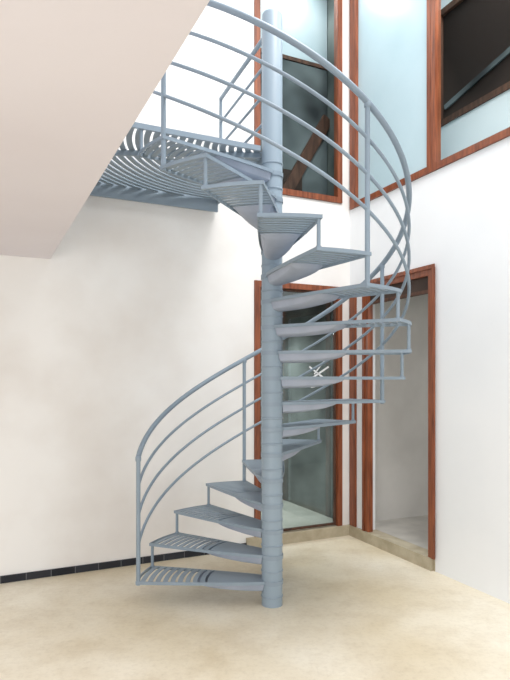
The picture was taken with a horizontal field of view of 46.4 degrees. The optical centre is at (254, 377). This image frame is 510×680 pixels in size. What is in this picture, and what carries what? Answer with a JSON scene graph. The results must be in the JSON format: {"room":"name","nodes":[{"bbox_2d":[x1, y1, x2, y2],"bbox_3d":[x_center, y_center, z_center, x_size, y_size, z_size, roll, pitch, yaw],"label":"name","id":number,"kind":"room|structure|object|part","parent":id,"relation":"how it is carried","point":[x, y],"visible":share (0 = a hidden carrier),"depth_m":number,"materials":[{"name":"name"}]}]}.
{"room":"stairwell","nodes":[
{"label":"stairwell","id":0,"kind":"room"},
{"bbox_2d":[0,0,209,258],"bbox_3d":[-2.068,-1.360,1.659,7.064,0.680,6.884,0,0,0],"label":"ceiling","id":1,"kind":"structure","parent":0,"point":[76,76],"depth_m":2.13,"materials":[{"name":"paint"}]},
{"bbox_2d":[0,0,349,575],"bbox_3d":[-2.353,-1.400,4.878,7.517,6.200,0.120,0,0,-26],"label":"wall","id":2,"kind":"structure","parent":0,"point":[137,305],"depth_m":5.45,"materials":[{"name":"paint"}]},
{"bbox_2d":[0,543,246,583],"bbox_3d":[-2.861,1.670,4.553,6.320,0.060,0.014,0,0,-26],"label":"baseboard","id":3,"kind":"structure","parent":2,"relation":"attached to","point":[184,554],"depth_m":5.25,"materials":[{"name":"black tile"}]},
{"bbox_2d":[254,280,341,536],"bbox_3d":[0.456,0.305,6.205,1.046,2.566,0.070,0,0,-26],"label":"door","id":4,"kind":"structure","parent":2,"relation":"in","point":[289,287],"depth_m":6.32,"materials":[{"name":"brown wood"}]},
{"bbox_2d":[254,0,341,203],"bbox_3d":[0.456,-3.191,6.205,1.046,2.618,0.070,0,0,-26],"label":"window","id":5,"kind":"structure","parent":2,"relation":"in","point":[337,198],"depth_m":6.38,"materials":[{"name":"brown wood"}]},
{"bbox_2d":[0,535,509,679],"bbox_3d":[-0.300,1.760,3.000,11.400,0.120,11.000,0,0,0],"label":"floor","id":6,"kind":"structure","parent":0,"point":[352,608],"depth_m":4.05,"materials":[{"name":"concrete"}]},
{"bbox_2d":[90,0,411,607],"bbox_3d":[-0.141,-0.515,4.529,2.466,4.430,2.380,0,0,-26],"label":"spiral staircase","id":7,"kind":"structure","parent":6,"relation":"on","point":[203,178],"depth_m":4.39,"materials":[{"name":"metal"}]},
{"bbox_3d":[-0.111,-2.640,5.082,0.036,0.036,1.173,0,0,-21],"label":"landing rail","id":8,"kind":"part","parent":7,"relation":"part of","materials":[{"name":"grey metal"}]},
{"bbox_3d":[-0.111,-2.200,5.082,0.023,0.023,1.173,0,0,-21],"label":"landing rail","id":9,"kind":"part","parent":7,"relation":"part of","materials":[{"name":"grey metal"}]},
{"bbox_3d":[-0.111,-2.420,5.082,0.023,0.023,1.173,0,0,-21],"label":"landing rail","id":10,"kind":"part","parent":7,"relation":"part of","materials":[{"name":"grey metal"}]},
{"bbox_3d":[-0.111,-1.980,5.082,0.023,0.023,1.173,0,0,-21],"label":"landing rail","id":11,"kind":"part","parent":7,"relation":"part of","materials":[{"name":"grey metal"}]},
{"bbox_3d":[0.003,-1.031,4.470,2.284,3.277,2.033,0,0,0],"label":"handrail","id":12,"kind":"part","parent":7,"relation":"part of","materials":[{"name":"grey metal"}]},
{"bbox_3d":[0.001,-0.370,4.470,2.272,3.261,2.016,0,0,0],"label":"guard rail","id":13,"kind":"part","parent":7,"relation":"part of","materials":[{"name":"grey metal"}]},
{"bbox_3d":[0.001,-0.591,4.470,2.272,3.261,2.016,0,0,0],"label":"guard rail","id":14,"kind":"part","parent":7,"relation":"part of","materials":[{"name":"grey metal"}]},
{"bbox_3d":[0.001,-0.810,4.470,2.272,3.261,2.016,0,0,0],"label":"guard rail","id":15,"kind":"part","parent":7,"relation":"part of","materials":[{"name":"grey metal"}]},
{"bbox_2d":[246,525,348,547],"bbox_3d":[0.435,1.645,6.234,1.217,0.110,0.160,0,0,-26],"label":"threshold","id":16,"kind":"object","parent":6,"relation":"on","point":[316,533],"visible":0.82,"depth_m":6.21,"materials":[{"name":"beige stone"}]},
{"bbox_2d":[348,524,434,570],"bbox_3d":[1.353,1.645,5.869,0.160,0.110,1.360,0,0,-24],"label":"threshold","id":17,"kind":"object","parent":6,"relation":"on","point":[410,552],"visible":0.89,"depth_m":5.72,"materials":[{"name":"beige stone"}]},
{"bbox_2d":[261,0,326,194],"bbox_3d":[-0.100,-3.022,6.370,2.057,2.845,0.065,0,0,-26],"label":"wall","id":18,"kind":"structure","parent":0,"point":[296,100],"depth_m":6.68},
{"bbox_2d":[261,48,329,189],"bbox_3d":[-0.077,-2.775,6.378,2.106,1.576,0.090,0,0,-26],"label":"trim","id":19,"kind":"structure","parent":18,"relation":"attached to","point":[313,143],"depth_m":6.65,"materials":[{"name":"brown wood"}]},
{"bbox_2d":[261,499,332,527],"bbox_3d":[-0.610,1.645,7.410,2.077,0.110,2.868,0,0,-26],"label":"floor","id":20,"kind":"structure","parent":0,"point":[293,515],"depth_m":6.78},
{"bbox_2d":[261,0,333,517],"bbox_3d":[-0.688,-1.400,7.478,2.397,6.200,3.078,0,0,-26],"label":"wall","id":21,"kind":"structure","parent":0,"point":[307,483],"depth_m":7.10,"materials":[{"name":"paint"}]},
{"bbox_2d":[375,515,427,549],"bbox_3d":[3.092,1.645,5.199,2.468,0.110,4.000,0,0,-24],"label":"floor","id":22,"kind":"structure","parent":0,"point":[414,530],"depth_m":6.29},
{"bbox_2d":[350,136,509,603],"bbox_3d":[2.713,-1.400,2.841,0.120,6.200,8.000,0,0,-24],"label":"wall","id":23,"kind":"structure","parent":0,"point":[460,212],"depth_m":4.88,"materials":[{"name":"paint"}]},
{"bbox_2d":[349,297,356,526],"bbox_3d":[1.053,0.335,6.393,0.019,2.510,0.120,0,0,-24],"label":"trim","id":24,"kind":"structure","parent":23,"relation":"attached to","point":[352,301],"depth_m":6.37,"materials":[{"name":"brown wood"}]},
{"bbox_2d":[350,0,431,209],"bbox_3d":[1.316,-3.161,5.859,0.065,2.678,1.288,0,0,-24],"label":"window","id":25,"kind":"structure","parent":23,"relation":"in","point":[390,40],"depth_m":5.84,"materials":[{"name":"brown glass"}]},
{"bbox_2d":[362,264,434,559],"bbox_3d":[1.372,0.294,5.713,0.072,2.588,1.100,0,0,-24],"label":"door frame","id":26,"kind":"structure","parent":23,"relation":"in","point":[422,279],"depth_m":5.61,"materials":[{"name":"brown wood"}]},
{"bbox_3d":[1.386,-0.851,5.720,0.020,0.117,0.918,0,0,-24],"label":"transom panel","id":27,"kind":"part","parent":26,"relation":"part of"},
{"bbox_2d":[431,0,509,171],"bbox_3d":[2.043,-3.161,4.228,0.065,2.678,2.276,0,0,-24],"label":"window","id":28,"kind":"structure","parent":23,"relation":"in","point":[437,163],"depth_m":5.21,"materials":[{"name":"brown wood"}]},
{"bbox_2d":[375,0,509,520],"bbox_3d":[3.195,-1.400,5.202,2.678,6.200,4.320,0,0,-24],"label":"wall","id":29,"kind":"structure","parent":0,"point":[401,423],"depth_m":6.72,"materials":[{"name":"paint"}]},
{"bbox_2d":[441,0,509,126],"bbox_3d":[2.429,-3.130,4.849,0.065,1.176,2.696,0,0,-24],"label":"window","id":30,"kind":"structure","parent":29,"relation":"in","point":[475,34],"depth_m":5.65,"materials":[{"name":"brown glass"}]}
]}

